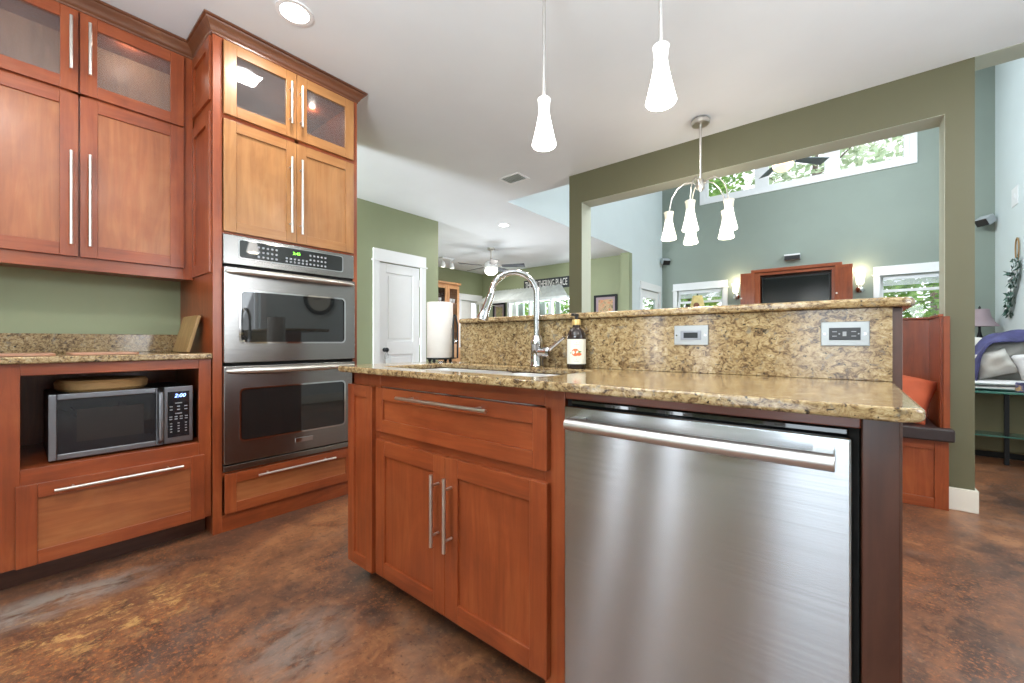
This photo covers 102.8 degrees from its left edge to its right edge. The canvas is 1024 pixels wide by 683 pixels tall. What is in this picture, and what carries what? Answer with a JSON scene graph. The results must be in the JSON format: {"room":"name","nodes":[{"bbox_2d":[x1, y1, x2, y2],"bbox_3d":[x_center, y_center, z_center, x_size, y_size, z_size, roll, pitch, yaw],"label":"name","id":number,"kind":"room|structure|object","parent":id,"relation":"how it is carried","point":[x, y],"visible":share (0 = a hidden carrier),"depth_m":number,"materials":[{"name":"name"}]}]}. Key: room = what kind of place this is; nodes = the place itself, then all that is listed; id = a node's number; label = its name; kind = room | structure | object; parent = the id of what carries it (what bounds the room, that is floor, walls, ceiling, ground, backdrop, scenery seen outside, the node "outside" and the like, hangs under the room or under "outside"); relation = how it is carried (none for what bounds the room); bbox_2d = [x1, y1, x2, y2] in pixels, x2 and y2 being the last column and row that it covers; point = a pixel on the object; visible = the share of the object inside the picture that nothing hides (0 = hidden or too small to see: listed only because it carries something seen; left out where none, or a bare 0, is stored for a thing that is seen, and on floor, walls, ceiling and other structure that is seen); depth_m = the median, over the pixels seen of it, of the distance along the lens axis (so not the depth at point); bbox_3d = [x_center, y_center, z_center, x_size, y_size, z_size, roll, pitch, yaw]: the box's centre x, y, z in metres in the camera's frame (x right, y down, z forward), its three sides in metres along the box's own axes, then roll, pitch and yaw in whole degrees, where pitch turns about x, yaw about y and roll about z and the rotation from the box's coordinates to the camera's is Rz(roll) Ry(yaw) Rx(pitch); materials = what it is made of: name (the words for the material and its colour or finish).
{"room":"kitchen","nodes":[
{"label":"kitchen","id":0,"kind":"room"},
{"bbox_2d":[0,266,179,351],"bbox_3d":[-2.792,-0.340,1.790,0.090,2.740,3.850,0,0,39],"label":"wall","id":1,"kind":"structure","parent":0,"point":[31,300],"depth_m":2.25,"materials":[{"name":"green paint"}]},
{"bbox_2d":[0,333,176,352],"bbox_3d":[-2.520,0.010,2.036,0.020,0.104,1.376,0,0,39],"label":"backsplash","id":2,"kind":"structure","parent":1,"relation":"attached to","point":[9,342],"depth_m":2.24,"materials":[{"name":"stone"}]},
{"bbox_2d":[0,0,192,281],"bbox_3d":[-2.359,-1.032,1.957,0.370,1.353,1.296,0,0,39],"label":"upper cabinet","id":3,"kind":"object","parent":1,"relation":"attached to","point":[96,121],"visible":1,"depth_m":2.08,"materials":[{"name":"brown wood"}]},
{"bbox_2d":[357,198,437,364],"bbox_3d":[-3.107,-0.340,3.406,0.120,2.740,6.360,0,0,39],"label":"wall","id":4,"kind":"structure","parent":0,"point":[378,226],"depth_m":5.12,"materials":[{"name":"green paint"}]},
{"bbox_2d":[371,247,427,363],"bbox_3d":[-1.449,-0.062,5.332,0.109,2.185,0.846,0,0,39],"label":"door","id":5,"kind":"structure","parent":4,"relation":"in","point":[395,287],"depth_m":5.32,"materials":[{"name":"white wood"}]},
{"bbox_2d":[385,352,390,362],"bbox_3d":[-1.559,0.199,5.141,0.004,0.151,0.094,0,0,39],"label":"tag","id":6,"kind":"object","parent":5,"relation":"hanging from","point":[388,357],"visible":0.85,"depth_m":5.15,"materials":[{"name":"white paper"}]},
{"bbox_2d":[438,266,482,314],"bbox_3d":[-1.987,-0.340,9.019,0.130,2.740,3.760,0,0,39],"label":"wall","id":7,"kind":"structure","parent":0,"point":[471,283],"depth_m":9.96,"materials":[{"name":"green paint"}]},
{"bbox_2d":[459,293,481,346],"bbox_3d":[-1.047,-0.453,10.111,0.150,1.405,0.850,0,0,39],"label":"window","id":8,"kind":"structure","parent":7,"relation":"in","point":[464,306],"depth_m":10.01,"materials":[{"name":"white"}]},
{"bbox_2d":[0,455,1023,682],"bbox_3d":[0.109,1.090,4.489,9.300,0.120,12.100,0,0,39],"label":"floor","id":9,"kind":"structure","parent":0,"point":[280,598],"depth_m":1.54,"materials":[{"name":"concrete"}]},
{"bbox_2d":[0,359,210,589],"bbox_3d":[-2.048,0.561,2.077,0.700,0.938,0.716,0,0,39],"label":"base cabinet","id":10,"kind":"object","parent":9,"relation":"on","point":[58,516],"visible":0.83,"depth_m":1.87,"materials":[{"name":"brown wood"}]},
{"bbox_2d":[43,382,192,461],"bbox_3d":[-1.961,0.378,2.056,0.422,0.297,0.505,0,0,39],"label":"microwave","id":11,"kind":"object","parent":10,"relation":"in","point":[75,424],"visible":1,"depth_m":1.93,"materials":[{"name":"silver metal"}]},
{"bbox_2d":[53,375,147,391],"bbox_3d":[-2.021,0.206,2.023,0.330,0.052,0.330,0,0,39],"label":"round board","id":12,"kind":"object","parent":11,"relation":"on","point":[97,383],"visible":0.99,"depth_m":1.93,"materials":[{"name":"brown wood"}]},
{"bbox_2d":[180,9,367,534],"bbox_3d":[-1.554,-0.339,2.676,0.710,2.738,0.927,0,0,39],"label":"tall cabinet","id":13,"kind":"object","parent":9,"relation":"on","point":[274,133],"visible":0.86,"depth_m":2.37,"materials":[{"name":"brown wood"}]},
{"bbox_2d":[222,233,354,472],"bbox_3d":[-1.510,0.061,2.648,0.675,1.286,0.753,0,0,39],"label":"double wall oven","id":14,"kind":"object","parent":13,"relation":"in","point":[288,311],"visible":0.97,"depth_m":2.41,"materials":[{"name":"silver metal"}]},
{"bbox_2d":[438,280,460,361],"bbox_3d":[-1.555,-0.142,9.113,0.418,2.345,0.790,0,0,39],"label":"china hutch","id":15,"kind":"object","parent":9,"relation":"on","point":[447,290],"visible":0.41,"depth_m":9.24,"materials":[{"name":"brown wood"}]},
{"bbox_2d":[348,368,900,682],"bbox_3d":[0.115,0.579,1.415,1.755,0.903,0.560,0,0,39],"label":"kitchen island","id":16,"kind":"object","parent":9,"relation":"on","point":[457,503],"visible":0.87,"depth_m":1.26,"materials":[{"name":"brown wood"}]},
{"bbox_2d":[338,361,925,422],"bbox_3d":[0.120,0.115,1.402,1.781,0.024,0.576,0,0,39],"label":"island countertop","id":17,"kind":"structure","parent":16,"relation":"on","point":[857,399],"depth_m":0.96,"materials":[{"name":"stone"}]},
{"bbox_2d":[426,301,458,362],"bbox_3d":[-0.360,-0.050,2.053,0.141,0.305,0.136,0,0,39],"label":"paper towel holder","id":18,"kind":"object","parent":17,"relation":"on","point":[433,360],"visible":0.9,"depth_m":2.04,"materials":[{"name":"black metal"}]},
{"bbox_2d":[427,302,452,357],"bbox_3d":[-0.362,-0.058,2.055,0.130,0.274,0.130,0,0,39],"label":"paper towel roll","id":19,"kind":"object","parent":18,"relation":"on","point":[439,314],"visible":0.95,"depth_m":2.00,"materials":[{"name":"white paper"}]},
{"bbox_2d":[385,368,554,406],"bbox_3d":[-0.122,0.232,1.576,0.820,0.208,0.376,0,0,39],"label":"sink","id":20,"kind":"object","parent":17,"relation":"in","point":[439,369],"visible":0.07,"depth_m":1.65,"materials":[{"name":"metal"}]},
{"bbox_2d":[477,269,565,366],"bbox_3d":[0.041,-0.098,1.676,0.369,0.401,0.110,0,0,15],"label":"faucet","id":21,"kind":"object","parent":17,"relation":"on","point":[538,352],"visible":1,"depth_m":1.67,"materials":[{"name":"silver metal"}]},
{"bbox_2d":[567,313,585,368],"bbox_3d":[0.247,-0.002,1.571,0.074,0.210,0.074,0,0,39],"label":"soap bottle","id":22,"kind":"object","parent":17,"relation":"on","point":[576,337],"visible":0.99,"depth_m":1.54,"materials":[{"name":"brown glass"}]},
{"bbox_2d":[572,349,580,355],"bbox_3d":[0.242,0.041,1.537,0.036,0.029,0.005,0,0,9],"label":"print","id":23,"kind":"object","parent":22,"relation":"attached to","point":[575,352],"depth_m":1.54},
{"bbox_2d":[563,399,858,682],"bbox_3d":[0.493,0.593,1.054,0.606,0.874,0.522,0,0,39],"label":"dishwasher","id":24,"kind":"object","parent":16,"relation":"in","point":[700,547],"visible":1,"depth_m":0.86,"materials":[{"name":"silver metal"}]},
{"bbox_2d":[460,307,902,682],"bbox_3d":[0.419,0.471,1.607,1.610,1.118,0.179,0,0,39],"label":"wall","id":25,"kind":"structure","parent":9,"relation":"on","point":[779,343],"depth_m":1.28,"materials":[{"name":"beige stone"}]},
{"bbox_2d":[460,307,891,381],"bbox_3d":[0.366,0.007,1.555,1.584,0.190,0.032,0,0,39],"label":"backsplash","id":26,"kind":"structure","parent":25,"relation":"attached to","point":[779,343],"depth_m":1.30,"materials":[{"name":"stone"}]},
{"bbox_2d":[459,297,914,323],"bbox_3d":[0.498,-0.101,1.695,1.643,0.024,0.462,0,0,39],"label":"bar","id":27,"kind":"object","parent":25,"relation":"on","point":[905,303],"visible":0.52,"depth_m":1.26,"materials":[{"name":"stone"}]},
{"bbox_2d":[674,325,708,344],"bbox_3d":[0.589,-0.021,1.346,0.107,0.065,0.010,0,0,39],"label":"outlet cover","id":28,"kind":"object","parent":25,"relation":"attached to","point":[689,334],"visible":1,"depth_m":1.34,"materials":[{"name":"metal"}]},
{"bbox_2d":[821,321,869,345],"bbox_3d":[0.893,-0.021,1.098,0.102,0.065,0.010,0,0,39],"label":"wall outlet","id":29,"kind":"object","parent":25,"relation":"attached to","point":[857,333],"visible":1,"depth_m":1.09,"materials":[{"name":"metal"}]},
{"bbox_2d":[829,327,860,339],"bbox_3d":[0.891,-0.021,1.097,0.066,0.033,0.002,0,0,39],"label":"receptacle","id":30,"kind":"object","parent":29,"relation":"attached to","point":[835,333],"depth_m":1.09,"materials":[{"name":"black plastic"}]},
{"bbox_2d":[903,314,949,510],"bbox_3d":[2.254,0.430,3.128,1.446,1.200,0.498,0,0,39],"label":"bench","id":31,"kind":"object","parent":9,"relation":"on","point":[926,340],"visible":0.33,"depth_m":2.58,"materials":[{"name":"brown wood"}]},
{"bbox_2d":[903,417,954,442],"bbox_3d":[2.220,0.564,3.077,1.458,0.078,0.515,0,0,39],"label":"bench cushion","id":32,"kind":"object","parent":31,"relation":"on","point":[929,431],"visible":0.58,"depth_m":2.50,"materials":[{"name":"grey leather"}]},
{"bbox_2d":[903,375,936,424],"bbox_3d":[2.514,0.340,2.778,0.239,0.395,0.550,0,0,-41],"label":"throw pillow","id":33,"kind":"object","parent":32,"relation":"on","point":[921,391],"visible":0.19,"depth_m":2.62,"materials":[{"name":"orange fabric"}]},
{"bbox_2d":[975,337,1023,460],"bbox_3d":[4.578,0.490,3.945,1.280,1.080,0.961,0,0,39],"label":"sofa","id":34,"kind":"object","parent":9,"relation":"on","point":[989,408],"visible":0.17,"depth_m":3.60,"materials":[{"name":"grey fabric"}]},
{"bbox_2d":[975,329,1023,380],"bbox_3d":[4.402,0.147,3.579,0.800,0.505,0.443,0,0,18],"label":"throw blanket","id":35,"kind":"object","parent":34,"relation":"on","point":[1017,335],"visible":0.64,"depth_m":3.53,"materials":[{"name":"purple fabric"}]},
{"bbox_2d":[975,337,1023,380],"bbox_3d":[4.428,0.200,3.744,0.360,0.499,0.459,0,0,39],"label":"cushion","id":36,"kind":"object","parent":34,"relation":"on","point":[1012,348],"depth_m":3.58,"materials":[{"name":"white fabric"}]},
{"bbox_2d":[975,389,1023,465],"bbox_3d":[4.169,0.721,3.402,1.070,0.618,0.340,0,0,39],"label":"console table","id":37,"kind":"object","parent":9,"relation":"on","point":[1006,435],"visible":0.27,"depth_m":3.40,"materials":[{"name":"green glass"}]},
{"bbox_2d":[975,379,1023,390],"bbox_3d":[4.191,0.368,3.422,0.880,0.088,0.260,0,0,39],"label":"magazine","id":38,"kind":"object","parent":37,"relation":"on","point":[988,384],"visible":0.48,"depth_m":3.42,"materials":[{"name":"white paper"}]},
{"bbox_2d":[975,347,1017,379],"bbox_3d":[4.149,0.195,3.526,0.242,0.288,0.258,0,0,8],"label":"throw pillow","id":39,"kind":"object","parent":38,"relation":"on","point":[998,362],"visible":0.86,"depth_m":3.47,"materials":[{"name":"white fabric"}]},
{"bbox_2d":[1010,354,1023,380],"bbox_3d":[4.323,0.200,3.348,0.250,0.286,0.257,0,0,10],"label":"throw pillow","id":40,"kind":"object","parent":38,"relation":"on","point":[1018,360],"visible":0.98,"depth_m":3.39,"materials":[{"name":"white fabric"}]},
{"bbox_2d":[975,430,1023,439],"bbox_3d":[4.191,0.792,3.429,1.010,0.012,0.230,0,0,39],"label":"shelf","id":41,"kind":"object","parent":37,"relation":"attached to","point":[1007,436],"depth_m":3.43,"materials":[{"name":"green glass"}]},
{"bbox_2d":[1015,382,1023,392],"bbox_3d":[4.164,0.370,3.238,0.230,0.080,0.030,0,0,39],"label":"pouch","id":42,"kind":"object","parent":37,"relation":"on","point":[1019,386],"visible":1,"depth_m":3.29,"materials":[{"name":"fabric"}]},
{"bbox_3d":[-2.467,0.561,1.562,0.700,0.938,0.608,0,0,39],"label":"base cabinet","id":43,"kind":"object","parent":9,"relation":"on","visible":0},
{"bbox_2d":[0,333,211,364],"bbox_3d":[-2.270,0.025,1.833,0.665,0.134,1.376,0,0,39],"label":"countertop","id":44,"kind":"structure","parent":43,"relation":"on","point":[149,347],"depth_m":2.12,"materials":[{"name":"stone"}]},
{"bbox_2d":[0,353,55,356],"bbox_3d":[-2.214,0.057,1.724,0.290,0.009,0.378,0,0,39],"label":"serving board","id":45,"kind":"object","parent":44,"relation":"on","point":[1,354],"visible":1,"depth_m":1.74,"materials":[{"name":"brown wood"}]},
{"bbox_2d":[66,351,138,354],"bbox_3d":[-1.995,0.057,1.993,0.290,0.009,0.228,0,0,39],"label":"serving board","id":46,"kind":"object","parent":44,"relation":"on","point":[121,352],"visible":0.92,"depth_m":1.93,"materials":[{"name":"brown wood"}]},
{"bbox_2d":[173,315,200,352],"bbox_3d":[-1.838,-0.042,2.308,0.295,0.205,0.066,0,0,39],"label":"cutting board","id":47,"kind":"object","parent":44,"relation":"on","point":[189,325],"visible":1,"depth_m":2.27,"materials":[{"name":"beige wood"}]},
{"bbox_3d":[6.779,0.705,5.983,0.440,0.650,0.440,0,0,39],"label":"end table","id":48,"kind":"object","parent":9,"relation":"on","visible":0},
{"bbox_2d":[975,306,999,337],"bbox_3d":[6.810,-0.070,5.958,0.400,0.900,0.400,0,0,39],"label":"table lamp","id":49,"kind":"object","parent":48,"relation":"on","point":[983,318],"visible":0.57,"depth_m":5.86,"materials":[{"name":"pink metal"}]},
{"bbox_3d":[3.737,0.656,8.241,0.580,0.751,0.580,0,0,39],"label":"side table","id":50,"kind":"object","parent":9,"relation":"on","visible":0},
{"bbox_2d":[690,294,704,306],"bbox_3d":[3.737,-0.343,8.241,0.330,1.245,0.330,0,0,39],"label":"table lamp","id":51,"kind":"object","parent":50,"relation":"on","point":[697,301],"visible":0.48,"depth_m":8.15,"materials":[{"name":"paper"}]},
{"bbox_2d":[483,255,620,316],"bbox_3d":[0.731,-0.340,9.308,3.980,2.740,0.120,0,0,39],"label":"wall","id":52,"kind":"structure","parent":0,"point":[605,271],"depth_m":8.48,"materials":[{"name":"green paint"}]},
{"bbox_2d":[493,303,505,316],"bbox_3d":[-0.318,-0.635,10.064,0.400,0.630,0.030,0,0,39],"label":"framed picture","id":53,"kind":"object","parent":52,"relation":"attached to","point":[497,312],"visible":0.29,"depth_m":10.06,"materials":[{"name":"black wood"}]},
{"bbox_2d":[496,307,501,316],"bbox_3d":[-0.311,-0.635,10.071,0.220,0.450,0.007,0,0,39],"label":"print","id":54,"kind":"object","parent":53,"relation":"attached to","point":[498,310],"depth_m":10.08},
{"bbox_2d":[475,284,567,307],"bbox_3d":[0.310,-1.042,9.163,2.550,0.447,0.633,0,0,39],"label":"awning","id":55,"kind":"object","parent":52,"relation":"attached to","point":[557,291],"visible":0.87,"depth_m":9.05,"materials":[{"name":"white metal"}]},
{"bbox_2d":[507,296,568,315],"bbox_3d":[0.653,-0.425,9.324,1.920,1.130,0.086,0,0,39],"label":"window","id":56,"kind":"structure","parent":52,"relation":"in","point":[517,309],"depth_m":9.48,"materials":[{"name":"white"}]},
{"bbox_2d":[524,276,568,288],"bbox_3d":[0.757,-1.295,9.191,1.221,0.240,0.026,0,0,39],"label":"wall sign","id":57,"kind":"object","parent":52,"relation":"attached to","point":[564,281],"visible":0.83,"depth_m":9.08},
{"bbox_2d":[594,294,617,311],"bbox_3d":[1.889,-0.618,8.268,0.510,0.655,0.030,0,0,39],"label":"framed picture","id":58,"kind":"object","parent":52,"relation":"attached to","point":[609,302],"visible":0.58,"depth_m":8.26,"materials":[{"name":"black metal"}]},
{"bbox_2d":[598,299,612,311],"bbox_3d":[1.895,-0.618,8.275,0.330,0.475,0.007,0,0,39],"label":"print","id":59,"kind":"object","parent":58,"relation":"attached to","point":[603,304],"depth_m":8.27},
{"bbox_2d":[101,0,1023,273],"bbox_3d":[-0.516,-1.770,3.721,9.300,0.120,10.120,0,0,39],"label":"ceiling","id":60,"kind":"structure","parent":0,"point":[449,110],"depth_m":2.54,"materials":[{"name":"white paint"}]},
{"bbox_2d":[275,0,312,25],"bbox_3d":[-1.129,-1.707,2.125,0.176,0.006,0.176,0,0,39],"label":"recessed light","id":61,"kind":"object","parent":60,"relation":"in","point":[294,12],"visible":1,"depth_m":2.12,"materials":[{"name":"white plastic"}]},
{"bbox_2d":[439,257,453,268],"bbox_3d":[-1.338,-1.608,8.375,0.150,0.204,0.340,0,0,39],"label":"track light","id":62,"kind":"object","parent":60,"relation":"attached to","point":[441,258],"visible":1,"depth_m":8.38,"materials":[{"name":"white metal"}]},
{"bbox_2d":[459,247,524,274],"bbox_3d":[-0.395,-1.460,7.508,1.194,0.500,1.214,0,0,39],"label":"ceiling fan","id":63,"kind":"object","parent":60,"relation":"hanging from","point":[491,267],"visible":0.96,"depth_m":7.40,"materials":[{"name":"silver metal"}]},
{"bbox_2d":[498,223,509,226],"bbox_3d":[-0.117,-1.707,6.003,0.176,0.006,0.176,0,0,39],"label":"recessed light","id":64,"kind":"object","parent":60,"relation":"in","point":[501,224],"visible":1,"depth_m":6.01,"materials":[{"name":"white"}]},
{"bbox_2d":[498,172,529,184],"bbox_3d":[0.019,-1.704,4.285,0.270,0.012,0.200,0,0,39],"label":"ceiling vent","id":65,"kind":"object","parent":60,"relation":"in","point":[516,177],"visible":1,"depth_m":4.29,"materials":[{"name":"white metal"}]},
{"bbox_2d":[532,0,555,151],"bbox_3d":[0.147,-1.303,1.879,0.120,0.814,0.120,0,0,39],"label":"pendant light","id":66,"kind":"object","parent":60,"relation":"hanging from","point":[544,139],"visible":1,"depth_m":1.86,"materials":[{"name":"white glass"}]},
{"bbox_2d":[645,0,676,111],"bbox_3d":[0.561,-1.303,1.542,0.120,0.814,0.120,0,0,39],"label":"pendant light","id":67,"kind":"object","parent":60,"relation":"hanging from","point":[661,96],"visible":1,"depth_m":1.52,"materials":[{"name":"white glass"}]},
{"bbox_2d":[661,115,737,244],"bbox_3d":[1.452,-1.258,3.168,0.549,0.904,0.528,0,0,6],"label":"chandelier","id":68,"kind":"object","parent":60,"relation":"hanging from","point":[729,224],"visible":1,"depth_m":3.12,"materials":[{"name":"white glass"}]},
{"bbox_2d":[508,184,661,309],"bbox_3d":[1.601,-1.570,7.130,0.121,5.200,5.760,0,0,39],"label":"wall","id":69,"kind":"structure","parent":0,"point":[636,222],"depth_m":7.87,"materials":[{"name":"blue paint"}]},
{"bbox_2d":[639,280,661,309],"bbox_3d":[2.943,-0.098,8.668,0.109,2.255,1.206,0,0,39],"label":"door","id":70,"kind":"structure","parent":69,"relation":"in","point":[643,285],"depth_m":8.65,"materials":[{"name":"white wood"}]},
{"bbox_2d":[660,258,670,264],"bbox_3d":[3.402,-1.780,9.084,0.170,0.180,0.203,0,0,-6],"label":"speaker","id":71,"kind":"object","parent":69,"relation":"attached to","point":[664,261],"visible":1,"depth_m":9.02},
{"bbox_2d":[663,260,669,264],"bbox_3d":[3.409,-1.735,9.013,0.156,0.090,0.061,0,0,-6],"label":"grille","id":72,"kind":"object","parent":71,"relation":"attached to","point":[665,262],"depth_m":9.00,"materials":[{"name":"black plastic"}]},
{"bbox_2d":[621,252,631,310],"bbox_3d":[2.216,-0.340,7.925,0.170,2.740,0.150,0,0,39],"label":"wall","id":73,"kind":"structure","parent":0,"point":[626,258],"depth_m":7.87,"materials":[{"name":"green paint"}]},
{"bbox_2d":[569,42,1023,489],"bbox_3d":[1.805,-1.570,3.373,4.940,5.200,0.190,0,0,39],"label":"wall","id":74,"kind":"structure","parent":0,"point":[949,90],"depth_m":2.65,"materials":[{"name":"green paint"}]},
{"bbox_2d":[582,43,1023,315],"bbox_3d":[2.243,-0.340,3.017,3.810,2.740,0.189,0,0,39],"label":"trim","id":75,"kind":"structure","parent":74,"relation":"attached to","point":[1014,52],"depth_m":2.97,"materials":[{"name":"green paint"}]},
{"bbox_2d":[949,487,978,513],"bbox_3d":[2.792,0.963,2.569,0.154,0.135,0.220,0,0,39],"label":"baseboard","id":76,"kind":"structure","parent":74,"relation":"attached to","point":[960,499],"depth_m":2.47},
{"bbox_2d":[662,66,994,336],"bbox_3d":[5.343,-1.570,7.720,5.180,5.200,0.120,0,0,39],"label":"wall","id":77,"kind":"structure","parent":0,"point":[890,216],"depth_m":7.18,"materials":[{"name":"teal paint"}]},
{"bbox_2d":[672,280,728,307],"bbox_3d":[4.018,-0.482,8.753,1.130,1.565,0.150,0,0,39],"label":"window","id":78,"kind":"structure","parent":77,"relation":"in","point":[722,285],"depth_m":8.70,"materials":[{"name":"white wood"}]},
{"bbox_2d":[680,289,720,298],"bbox_3d":[4.022,-1.009,8.757,0.820,0.142,0.040,0,0,39],"label":"blind","id":79,"kind":"object","parent":78,"relation":"attached to","point":[705,292],"depth_m":8.76,"materials":[{"name":"white fabric"}]},
{"bbox_2d":[732,283,739,299],"bbox_3d":[4.496,-1.001,8.215,0.140,0.318,0.178,0,0,39],"label":"wall sconce","id":80,"kind":"object","parent":77,"relation":"attached to","point":[735,286],"visible":1,"depth_m":8.17,"materials":[{"name":"white glass"}]},
{"bbox_2d":[784,253,800,260],"bbox_3d":[5.242,-1.580,7.650,0.250,0.110,0.112,0,0,39],"label":"speaker","id":81,"kind":"object","parent":77,"relation":"attached to","point":[797,256],"visible":1,"depth_m":7.61},
{"bbox_2d":[784,255,799,259],"bbox_3d":[5.211,-1.564,7.613,0.240,0.072,0.012,0,0,39],"label":"grille","id":82,"kind":"object","parent":81,"relation":"attached to","point":[786,257],"depth_m":7.61,"materials":[{"name":"black plastic"}]},
{"bbox_2d":[740,262,852,304],"bbox_3d":[5.176,-0.767,7.524,1.676,1.195,0.390,0,0,39],"label":"upper cabinet","id":83,"kind":"object","parent":77,"relation":"attached to","point":[841,274],"visible":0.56,"depth_m":7.41,"materials":[{"name":"brown wood"}]},
{"bbox_2d":[762,273,830,302],"bbox_3d":[5.200,-0.726,7.520,1.040,0.969,0.170,0,0,39],"label":"television","id":84,"kind":"object","parent":83,"relation":"in","point":[809,287],"visible":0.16,"depth_m":7.46,"materials":[{"name":"black plastic"}]},
{"bbox_2d":[700,132,916,204],"bbox_3d":[5.305,-3.260,7.696,3.310,0.720,0.085,0,0,39],"label":"window","id":85,"kind":"structure","parent":77,"relation":"in","point":[832,170],"depth_m":7.35,"materials":[{"name":"white"}]},
{"bbox_2d":[855,273,864,292],"bbox_3d":[5.969,-1.001,7.015,0.140,0.318,0.178,0,0,39],"label":"wall sconce","id":86,"kind":"object","parent":77,"relation":"attached to","point":[859,277],"visible":1,"depth_m":6.98,"materials":[{"name":"white glass"}]},
{"bbox_2d":[872,262,938,297],"bbox_3d":[6.601,-0.482,6.651,1.130,1.565,0.150,0,0,39],"label":"window","id":87,"kind":"structure","parent":77,"relation":"in","point":[879,273],"depth_m":6.74,"materials":[{"name":"white wood"}]},
{"bbox_2d":[883,273,938,285],"bbox_3d":[6.604,-1.009,6.654,0.830,0.142,0.040,0,0,39],"label":"blind","id":88,"kind":"object","parent":87,"relation":"attached to","point":[896,279],"depth_m":6.70,"materials":[{"name":"white fabric"}]},
{"bbox_2d":[975,214,996,226],"bbox_3d":[7.070,-1.810,6.096,0.204,0.180,0.170,0,0,-1],"label":"speaker","id":89,"kind":"object","parent":77,"relation":"attached to","point":[985,220],"visible":0.9,"depth_m":6.04},
{"bbox_2d":[975,219,988,226],"bbox_3d":[6.998,-1.766,6.096,0.061,0.090,0.156,0,0,-1],"label":"grille","id":90,"kind":"object","parent":89,"relation":"attached to","point":[978,222],"depth_m":6.09,"materials":[{"name":"black plastic"}]},
{"bbox_2d":[995,58,1023,332],"bbox_3d":[3.580,-1.570,1.547,0.120,5.200,11.920,0,0,39],"label":"wall","id":91,"kind":"structure","parent":0,"point":[1009,76],"depth_m":5.58,"materials":[{"name":"green paint"}]},
{"bbox_2d":[1002,237,1019,318],"bbox_3d":[6.567,-0.828,5.417,0.138,1.040,0.635,0,0,39],"label":"wreath","id":92,"kind":"object","parent":91,"relation":"attached to","point":[1012,275],"depth_m":5.36,"materials":[{"name":"green plant"}]},
{"bbox_2d":[1011,185,1018,207],"bbox_3d":[6.599,-1.901,5.359,0.012,0.243,0.285,0,0,39],"label":"switch plate","id":93,"kind":"object","parent":91,"relation":"attached to","point":[1015,191],"visible":1,"depth_m":5.36,"materials":[{"name":"white plastic"}]},
{"bbox_3d":[3.611,-4.220,5.545,5.200,0.100,5.840,0,0,39],"label":"ceiling","id":94,"kind":"structure","parent":0,"visible":0},
{"bbox_2d":[759,157,828,178],"bbox_3d":[3.580,-3.217,5.439,1.209,1.905,1.202,0,0,39],"label":"ceiling fan","id":95,"kind":"object","parent":94,"relation":"hanging from","point":[783,167],"visible":0.28,"depth_m":5.47,"materials":[{"name":"silver metal"}]},
{"label":"outside","id":96,"kind":"structure","parent":0,"visible":0},
{"bbox_3d":[9.056,1.330,14.291,20.000,0.100,14.400,0,0,39],"label":"lawn","id":97,"kind":"structure","parent":96,"visible":0},
{"bbox_2d":[513,299,568,314],"bbox_3d":[1.162,-0.578,13.435,4.152,3.736,2.251,0,0,39],"label":"tree","id":98,"kind":"object","parent":97,"relation":"on","point":[566,306],"visible":0.06,"depth_m":13.03,"materials":[{"name":"green plant"}]},
{"bbox_2d":[643,291,721,309],"bbox_3d":[5.061,-0.571,11.918,2.406,3.722,2.516,0,0,-11],"label":"tree","id":99,"kind":"object","parent":97,"relation":"on","point":[705,297],"visible":0.03,"depth_m":11.47,"materials":[{"name":"green plant"}]},
{"bbox_2d":[709,172,748,196],"bbox_3d":[6.086,-3.184,14.302,4.089,8.948,2.805,0,0,39],"label":"tree","id":100,"kind":"object","parent":97,"relation":"on","point":[725,179],"visible":0.05,"depth_m":13.16,"materials":[{"name":"green plant"}]},
{"bbox_2d":[746,140,894,187],"bbox_3d":[8.691,-3.030,11.787,3.336,8.642,2.866,0,0,39],"label":"tree","id":101,"kind":"object","parent":97,"relation":"on","point":[815,170],"visible":0.12,"depth_m":11.10,"materials":[{"name":"green plant"}]},
{"bbox_2d":[844,135,938,315],"bbox_3d":[11.928,-3.442,11.706,4.062,9.464,2.679,0,0,39],"label":"tree","id":102,"kind":"object","parent":97,"relation":"on","point":[887,154],"visible":0.04,"depth_m":11.76,"materials":[{"name":"green plant"}]},
{"bbox_2d":[883,277,938,317],"bbox_3d":[9.442,-0.642,8.569,3.900,3.865,2.621,0,0,39],"label":"tree","id":103,"kind":"object","parent":97,"relation":"on","point":[914,294],"visible":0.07,"depth_m":8.80,"materials":[{"name":"green plant"}]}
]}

